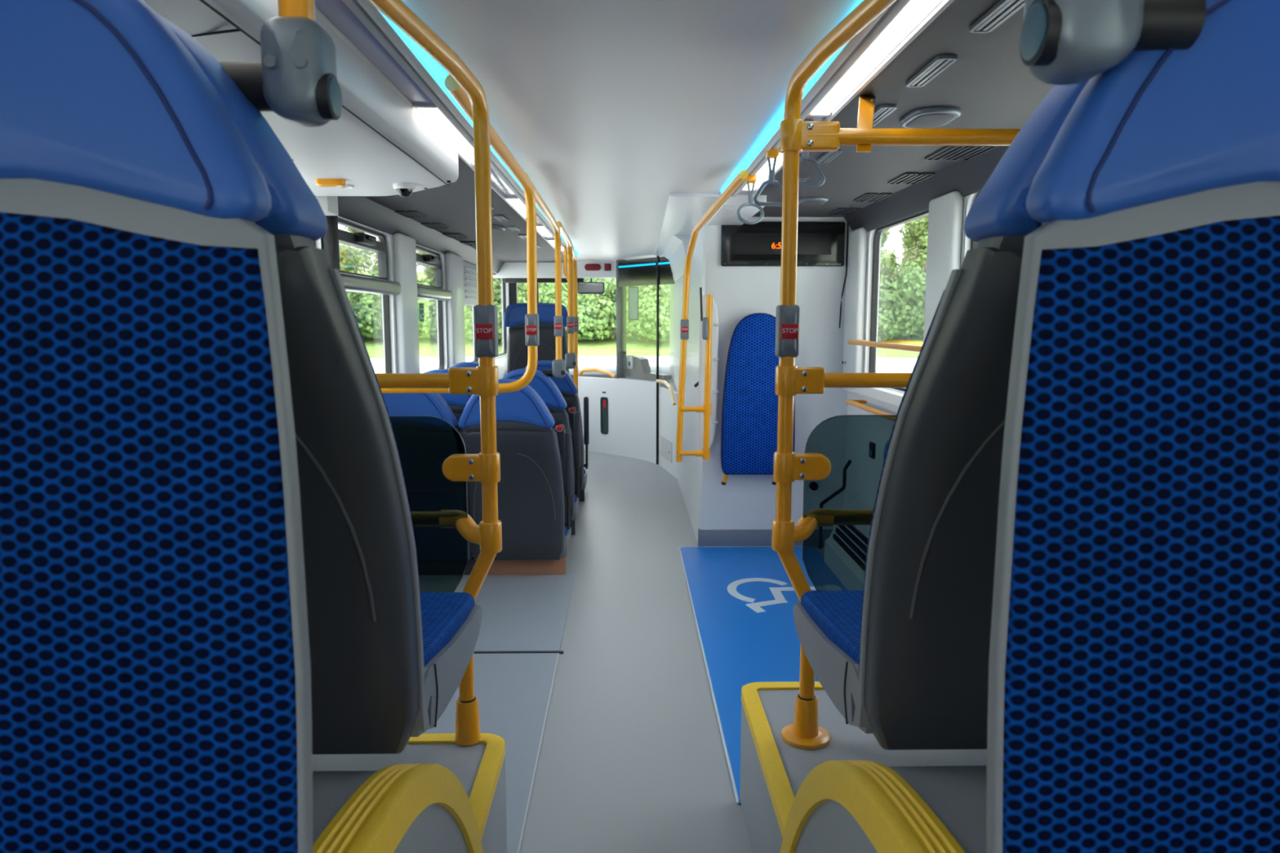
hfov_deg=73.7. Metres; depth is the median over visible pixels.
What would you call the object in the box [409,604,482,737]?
base
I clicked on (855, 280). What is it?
trim
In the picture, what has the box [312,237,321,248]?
window
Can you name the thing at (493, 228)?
grille
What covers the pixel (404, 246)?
trim
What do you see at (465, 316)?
tree
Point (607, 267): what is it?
lamp
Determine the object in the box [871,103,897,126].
ceiling vent
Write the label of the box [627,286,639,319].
monitor
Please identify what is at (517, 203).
diffuser
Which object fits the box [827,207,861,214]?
ceiling vent
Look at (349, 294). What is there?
tree
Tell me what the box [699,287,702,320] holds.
door handle bar
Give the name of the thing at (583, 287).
mirror glass
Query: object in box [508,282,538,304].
window
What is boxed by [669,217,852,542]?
wall
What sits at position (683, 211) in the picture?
trim
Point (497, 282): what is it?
tree
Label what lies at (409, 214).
ceiling vent
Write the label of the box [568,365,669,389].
dashboard
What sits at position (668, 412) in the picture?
wall
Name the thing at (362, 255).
tree
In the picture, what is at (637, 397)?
panel
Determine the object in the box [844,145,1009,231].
ceiling panel
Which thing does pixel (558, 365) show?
pole
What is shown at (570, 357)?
pole
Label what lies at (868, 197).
ceiling vent
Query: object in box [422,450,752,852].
floor
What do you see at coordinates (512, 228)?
ceiling vent
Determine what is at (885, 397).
trim
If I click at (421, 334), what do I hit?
tree
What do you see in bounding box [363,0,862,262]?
ceiling
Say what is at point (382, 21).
trim
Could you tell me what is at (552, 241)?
ceiling light
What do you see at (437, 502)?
glass screen
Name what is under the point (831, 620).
seat cushion
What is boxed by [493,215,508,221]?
ceiling vent
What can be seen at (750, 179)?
handle
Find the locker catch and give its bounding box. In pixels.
[315,178,346,186]
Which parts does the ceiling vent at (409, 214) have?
frame, frame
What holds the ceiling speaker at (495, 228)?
attached to the ceiling at (611, 109)
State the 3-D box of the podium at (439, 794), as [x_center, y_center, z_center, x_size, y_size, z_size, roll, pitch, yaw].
[-0.771,0.859,0.604,0.968,0.744,2.807,0,7,-1]
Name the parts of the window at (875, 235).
window rail, frame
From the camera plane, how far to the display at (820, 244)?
4.58 m
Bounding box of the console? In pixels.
[626,355,671,379]
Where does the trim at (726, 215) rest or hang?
attached to the wall at (745, 502)
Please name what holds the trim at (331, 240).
attached to the wall at (501, 362)
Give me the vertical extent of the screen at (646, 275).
1.100 m
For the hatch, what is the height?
0.180 m
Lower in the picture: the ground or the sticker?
the ground
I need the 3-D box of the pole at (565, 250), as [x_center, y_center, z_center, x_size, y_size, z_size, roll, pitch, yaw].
[-0.477,-0.687,6.089,0.107,1.243,0.869,-1,7,-7]
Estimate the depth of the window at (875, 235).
4.37 m
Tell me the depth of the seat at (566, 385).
5.82 m
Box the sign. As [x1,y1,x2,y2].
[584,263,600,270]
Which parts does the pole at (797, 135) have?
button plate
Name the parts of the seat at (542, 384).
armrest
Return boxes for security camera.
[392,182,415,196]
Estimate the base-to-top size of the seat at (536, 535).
1.025 m
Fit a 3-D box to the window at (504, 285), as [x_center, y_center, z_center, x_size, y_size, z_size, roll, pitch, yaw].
[-1.408,-1.067,8.185,0.060,0.825,1.660,0,7,-1]
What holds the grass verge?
on the ground
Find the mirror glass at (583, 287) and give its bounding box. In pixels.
[578,283,603,293]
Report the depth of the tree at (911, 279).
41.37 m
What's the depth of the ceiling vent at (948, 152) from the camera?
2.78 m
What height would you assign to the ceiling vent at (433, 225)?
0.008 m
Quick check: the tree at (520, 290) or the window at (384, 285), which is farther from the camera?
the tree at (520, 290)
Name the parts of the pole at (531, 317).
button plate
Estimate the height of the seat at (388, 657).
0.973 m
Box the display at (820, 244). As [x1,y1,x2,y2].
[720,222,844,266]
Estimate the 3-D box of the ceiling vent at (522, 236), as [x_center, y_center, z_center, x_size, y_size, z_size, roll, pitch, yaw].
[-0.764,-1.252,5.627,0.050,0.009,0.220,0,7,-1]
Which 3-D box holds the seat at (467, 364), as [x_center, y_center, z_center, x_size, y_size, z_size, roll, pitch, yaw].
[-1.099,0.048,5.895,0.480,1.025,0.952,0,7,-1]
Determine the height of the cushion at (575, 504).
0.124 m
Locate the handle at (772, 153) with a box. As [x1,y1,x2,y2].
[753,146,782,206]
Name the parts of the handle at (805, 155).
handle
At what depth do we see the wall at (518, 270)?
8.26 m
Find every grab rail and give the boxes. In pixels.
[578,368,615,377]
[655,379,676,405]
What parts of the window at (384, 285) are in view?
hopper frame, split rail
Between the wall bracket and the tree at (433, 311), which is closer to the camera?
the wall bracket
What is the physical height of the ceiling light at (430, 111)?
0.008 m
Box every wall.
[321,235,509,378]
[493,261,616,278]
[658,386,677,478]
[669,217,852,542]
[846,196,966,414]
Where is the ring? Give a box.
[337,184,354,188]
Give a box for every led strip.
[391,21,577,255]
[721,52,836,193]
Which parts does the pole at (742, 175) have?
button plate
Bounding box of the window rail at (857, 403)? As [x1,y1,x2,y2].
[845,399,891,414]
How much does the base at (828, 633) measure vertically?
0.124 m
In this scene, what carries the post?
on the floor
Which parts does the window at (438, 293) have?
hopper frame, split rail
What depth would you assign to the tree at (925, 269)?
42.15 m
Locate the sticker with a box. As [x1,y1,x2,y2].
[418,302,424,321]
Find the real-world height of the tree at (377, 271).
5.217 m
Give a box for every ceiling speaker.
[492,225,506,231]
[798,196,828,205]
[899,106,961,128]
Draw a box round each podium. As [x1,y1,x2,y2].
[312,733,506,852]
[739,681,986,852]
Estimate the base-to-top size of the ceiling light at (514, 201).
0.008 m
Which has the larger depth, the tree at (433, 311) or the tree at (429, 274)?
the tree at (429, 274)
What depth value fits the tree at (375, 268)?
46.86 m
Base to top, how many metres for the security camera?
0.042 m
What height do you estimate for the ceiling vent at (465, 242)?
0.008 m
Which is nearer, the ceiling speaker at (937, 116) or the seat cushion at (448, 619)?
the seat cushion at (448, 619)
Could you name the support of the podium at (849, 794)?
on the floor
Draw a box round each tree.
[338,230,359,271]
[343,226,377,273]
[343,264,380,337]
[346,294,364,335]
[347,250,382,338]
[370,239,378,274]
[372,253,421,282]
[416,249,431,279]
[417,252,435,283]
[417,266,467,338]
[417,279,437,337]
[464,277,502,342]
[464,305,472,339]
[493,277,527,339]
[497,282,549,339]
[538,283,595,339]
[566,278,626,340]
[577,278,610,338]
[610,284,670,342]
[877,252,924,341]
[877,301,894,342]
[880,227,899,279]
[880,239,926,338]
[897,214,928,271]
[897,233,919,271]
[909,252,926,333]
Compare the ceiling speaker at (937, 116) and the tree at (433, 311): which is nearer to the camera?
the ceiling speaker at (937, 116)
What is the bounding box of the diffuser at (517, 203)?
[507,199,526,217]
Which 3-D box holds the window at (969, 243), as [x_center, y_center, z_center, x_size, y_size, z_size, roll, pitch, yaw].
[1.229,-0.399,2.650,0.060,0.800,1.030,0,7,-1]
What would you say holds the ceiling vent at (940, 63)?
in the ceiling at (989, 81)
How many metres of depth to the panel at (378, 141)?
2.03 m
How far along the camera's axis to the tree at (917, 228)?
49.08 m
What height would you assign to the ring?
0.010 m
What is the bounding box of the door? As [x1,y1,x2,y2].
[577,376,618,455]
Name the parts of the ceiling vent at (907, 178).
frame, frame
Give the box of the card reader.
[626,355,634,368]
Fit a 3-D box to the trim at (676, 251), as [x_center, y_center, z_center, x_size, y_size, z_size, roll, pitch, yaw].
[0.275,-1.234,6.376,0.150,0.218,1.750,0,7,-1]
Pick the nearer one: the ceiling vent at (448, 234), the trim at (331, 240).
the trim at (331, 240)
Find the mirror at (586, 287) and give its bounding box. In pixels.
[577,278,604,293]
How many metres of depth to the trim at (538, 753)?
2.50 m
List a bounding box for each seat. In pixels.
[0,0,312,852]
[155,12,482,754]
[382,393,475,574]
[423,368,472,435]
[448,361,479,369]
[457,378,572,574]
[502,368,580,534]
[503,302,568,373]
[524,360,589,501]
[793,79,1088,750]
[986,0,1279,852]
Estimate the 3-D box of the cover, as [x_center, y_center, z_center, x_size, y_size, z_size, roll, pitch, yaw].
[0.381,-0.281,4.734,0.108,0.885,0.039,0,7,-1]
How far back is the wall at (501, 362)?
5.93 m
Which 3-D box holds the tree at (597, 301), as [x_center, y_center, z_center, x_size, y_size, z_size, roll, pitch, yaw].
[-2.164,-6.918,43.095,3.259,5.111,3.996,3,8,25]
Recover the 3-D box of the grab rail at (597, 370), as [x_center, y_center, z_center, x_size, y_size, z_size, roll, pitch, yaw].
[-0.435,-0.532,8.475,0.454,0.089,0.067,5,9,34]
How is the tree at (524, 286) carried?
on the grass verge
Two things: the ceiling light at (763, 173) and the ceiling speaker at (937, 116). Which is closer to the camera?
the ceiling speaker at (937, 116)
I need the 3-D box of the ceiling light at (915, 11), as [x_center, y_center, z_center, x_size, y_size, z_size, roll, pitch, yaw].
[0.495,-0.706,1.260,0.059,0.008,2.076,0,7,-1]
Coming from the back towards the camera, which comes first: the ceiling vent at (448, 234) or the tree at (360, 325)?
the tree at (360, 325)
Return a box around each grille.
[492,227,502,231]
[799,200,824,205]
[905,113,955,128]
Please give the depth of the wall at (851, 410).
4.39 m
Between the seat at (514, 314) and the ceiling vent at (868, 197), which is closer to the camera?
the ceiling vent at (868, 197)
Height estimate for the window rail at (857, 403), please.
0.026 m
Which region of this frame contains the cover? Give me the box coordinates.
[697,295,719,450]
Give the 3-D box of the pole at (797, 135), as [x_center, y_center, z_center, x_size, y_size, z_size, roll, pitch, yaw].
[0.549,0.004,1.640,0.727,1.521,1.296,5,9,37]
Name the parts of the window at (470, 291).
louvre panel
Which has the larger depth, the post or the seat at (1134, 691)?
the post
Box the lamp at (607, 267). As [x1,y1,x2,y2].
[604,263,611,271]
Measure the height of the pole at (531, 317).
0.780 m
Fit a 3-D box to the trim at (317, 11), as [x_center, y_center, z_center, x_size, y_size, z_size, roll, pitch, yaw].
[-0.594,-0.902,2.624,0.010,0.064,9.450,0,7,-1]
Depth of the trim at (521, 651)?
3.34 m
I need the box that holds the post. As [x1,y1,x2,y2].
[656,255,659,464]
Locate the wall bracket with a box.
[315,195,338,215]
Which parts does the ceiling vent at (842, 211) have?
frame, frame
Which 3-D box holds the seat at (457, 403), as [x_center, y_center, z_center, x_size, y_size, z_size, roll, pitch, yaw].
[-1.086,0.148,5.101,0.480,1.025,0.952,0,7,-1]
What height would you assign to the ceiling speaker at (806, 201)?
0.019 m
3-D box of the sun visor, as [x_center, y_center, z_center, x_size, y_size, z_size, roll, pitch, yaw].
[-0.942,-1.444,8.392,0.780,0.060,0.040,0,7,-1]
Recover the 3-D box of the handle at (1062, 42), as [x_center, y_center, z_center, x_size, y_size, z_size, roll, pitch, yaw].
[0.395,-0.468,0.705,0.136,0.344,0.087,0,7,-1]
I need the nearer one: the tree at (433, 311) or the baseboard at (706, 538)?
the baseboard at (706, 538)
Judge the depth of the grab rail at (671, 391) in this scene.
6.99 m
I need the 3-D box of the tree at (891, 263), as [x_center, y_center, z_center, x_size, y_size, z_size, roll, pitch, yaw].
[13.172,-8.921,48.091,3.368,5.679,2.746,6,9,38]
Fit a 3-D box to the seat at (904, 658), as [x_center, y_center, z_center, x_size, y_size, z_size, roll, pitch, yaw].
[0.568,0.013,1.295,0.480,0.973,0.952,0,7,-1]
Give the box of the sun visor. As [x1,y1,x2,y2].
[504,277,583,283]
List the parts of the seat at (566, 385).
armrest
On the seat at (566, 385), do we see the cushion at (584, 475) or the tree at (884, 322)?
the cushion at (584, 475)
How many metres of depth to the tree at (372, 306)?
41.10 m
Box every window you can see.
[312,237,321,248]
[337,215,400,373]
[415,243,451,369]
[462,260,479,363]
[493,271,508,358]
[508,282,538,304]
[847,209,928,393]
[963,191,980,259]
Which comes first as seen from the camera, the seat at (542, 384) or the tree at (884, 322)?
the seat at (542, 384)
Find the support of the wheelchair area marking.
on the floor
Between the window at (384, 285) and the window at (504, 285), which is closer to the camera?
the window at (384, 285)
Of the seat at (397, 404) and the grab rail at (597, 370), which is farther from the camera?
the grab rail at (597, 370)
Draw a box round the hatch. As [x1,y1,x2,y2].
[660,435,671,462]
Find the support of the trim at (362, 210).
attached to the wall at (501, 362)
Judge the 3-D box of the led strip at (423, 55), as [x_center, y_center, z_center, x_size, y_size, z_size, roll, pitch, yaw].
[-0.484,-1.064,4.092,0.014,0.018,6.400,0,7,-1]
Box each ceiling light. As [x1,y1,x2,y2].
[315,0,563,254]
[413,103,474,165]
[505,196,537,219]
[536,224,552,236]
[546,239,563,250]
[741,149,782,191]
[807,0,941,116]
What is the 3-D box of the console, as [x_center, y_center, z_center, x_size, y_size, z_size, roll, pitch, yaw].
[0.069,-0.547,7.912,0.090,0.190,0.613,-5,9,-36]
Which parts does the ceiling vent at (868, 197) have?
frame, frame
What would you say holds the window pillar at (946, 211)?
attached to the wall at (851, 410)
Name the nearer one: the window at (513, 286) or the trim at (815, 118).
the trim at (815, 118)
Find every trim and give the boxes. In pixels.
[315,6,562,256]
[322,215,340,272]
[337,195,504,272]
[356,0,576,255]
[392,232,420,373]
[444,252,465,368]
[473,650,564,653]
[517,653,559,852]
[653,193,721,255]
[662,235,690,281]
[706,193,766,225]
[732,0,910,196]
[737,0,942,194]
[753,0,954,195]
[842,226,867,393]
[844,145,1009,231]
[851,387,903,411]
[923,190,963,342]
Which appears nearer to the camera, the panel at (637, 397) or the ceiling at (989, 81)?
the ceiling at (989, 81)
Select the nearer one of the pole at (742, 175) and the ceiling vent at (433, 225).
the pole at (742, 175)
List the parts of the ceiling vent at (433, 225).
frame, frame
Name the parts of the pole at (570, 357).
button plate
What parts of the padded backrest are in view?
support leg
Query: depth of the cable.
4.62 m
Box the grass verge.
[350,270,924,357]
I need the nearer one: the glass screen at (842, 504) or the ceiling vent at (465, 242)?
the glass screen at (842, 504)
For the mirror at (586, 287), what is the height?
0.295 m
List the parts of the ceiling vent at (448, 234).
frame, frame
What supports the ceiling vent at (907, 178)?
in the ceiling at (989, 81)
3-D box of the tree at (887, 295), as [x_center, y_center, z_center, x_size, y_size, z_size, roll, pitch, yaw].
[12.307,-6.376,42.232,3.832,4.226,3.125,-5,9,-35]
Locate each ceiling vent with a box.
[395,210,427,217]
[421,222,448,228]
[442,232,466,237]
[460,240,475,244]
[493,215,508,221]
[507,226,519,231]
[518,234,526,239]
[799,175,809,181]
[816,148,842,163]
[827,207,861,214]
[853,192,892,201]
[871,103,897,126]
[887,172,935,184]
[906,54,957,87]
[924,145,1000,159]
[969,0,1024,32]
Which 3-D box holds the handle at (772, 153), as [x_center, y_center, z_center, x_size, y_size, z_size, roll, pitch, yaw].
[0.424,-0.804,2.748,0.120,0.186,0.040,0,7,-1]
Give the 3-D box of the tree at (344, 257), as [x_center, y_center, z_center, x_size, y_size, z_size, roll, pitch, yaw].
[-16.522,-8.433,47.144,2.704,4.876,3.317,4,8,28]
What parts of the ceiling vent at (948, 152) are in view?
frame, frame, frame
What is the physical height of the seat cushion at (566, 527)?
0.098 m
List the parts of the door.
pane frame, pane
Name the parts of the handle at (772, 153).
handle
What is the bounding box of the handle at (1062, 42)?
[1019,0,1206,84]
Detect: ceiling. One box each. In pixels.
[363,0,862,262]
[751,0,1054,217]
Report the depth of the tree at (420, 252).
59.31 m
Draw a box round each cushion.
[419,592,475,666]
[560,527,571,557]
[564,526,568,535]
[571,497,578,519]
[581,471,586,488]
[800,590,863,663]
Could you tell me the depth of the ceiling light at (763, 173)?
3.17 m
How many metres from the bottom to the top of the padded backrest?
0.959 m
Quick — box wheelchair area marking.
[678,546,818,805]
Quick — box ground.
[369,355,917,373]
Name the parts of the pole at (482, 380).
button plate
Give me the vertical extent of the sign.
0.064 m
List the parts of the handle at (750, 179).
handle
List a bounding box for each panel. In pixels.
[142,0,458,195]
[617,377,660,463]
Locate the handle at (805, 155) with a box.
[798,120,825,186]
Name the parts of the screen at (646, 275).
edge post, led strip, led strip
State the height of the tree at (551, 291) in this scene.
4.731 m
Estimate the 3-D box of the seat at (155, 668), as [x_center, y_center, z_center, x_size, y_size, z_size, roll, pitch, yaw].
[-0.542,0.109,0.533,0.489,0.973,0.627,0,7,-1]
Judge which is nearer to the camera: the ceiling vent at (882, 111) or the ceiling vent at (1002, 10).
the ceiling vent at (1002, 10)
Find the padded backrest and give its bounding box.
[720,312,795,484]
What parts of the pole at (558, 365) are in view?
button plate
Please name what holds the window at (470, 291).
in the wall at (501, 362)
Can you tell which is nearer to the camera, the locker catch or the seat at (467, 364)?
the locker catch
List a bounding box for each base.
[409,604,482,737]
[793,602,873,733]
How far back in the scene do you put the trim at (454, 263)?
6.00 m
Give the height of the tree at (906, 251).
8.074 m
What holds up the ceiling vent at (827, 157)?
in the ceiling at (989, 81)
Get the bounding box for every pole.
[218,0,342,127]
[368,0,502,746]
[380,74,539,393]
[524,172,565,378]
[556,221,576,368]
[563,240,578,395]
[675,169,747,462]
[771,0,1020,749]
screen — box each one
[389,415,469,592]
[616,256,674,377]
[801,414,896,590]
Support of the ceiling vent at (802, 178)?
in the ceiling at (989, 81)
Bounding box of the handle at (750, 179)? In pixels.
[736,173,764,224]
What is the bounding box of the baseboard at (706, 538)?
[697,528,802,546]
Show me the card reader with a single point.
(630, 358)
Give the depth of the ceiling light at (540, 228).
5.25 m
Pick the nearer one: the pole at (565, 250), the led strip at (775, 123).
the led strip at (775, 123)
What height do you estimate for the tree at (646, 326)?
5.089 m
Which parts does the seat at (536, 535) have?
armrest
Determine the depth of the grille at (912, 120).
2.28 m
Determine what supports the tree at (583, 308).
on the grass verge
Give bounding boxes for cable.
[839,222,848,328]
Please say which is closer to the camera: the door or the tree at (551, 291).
the door
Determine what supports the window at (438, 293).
in the wall at (501, 362)

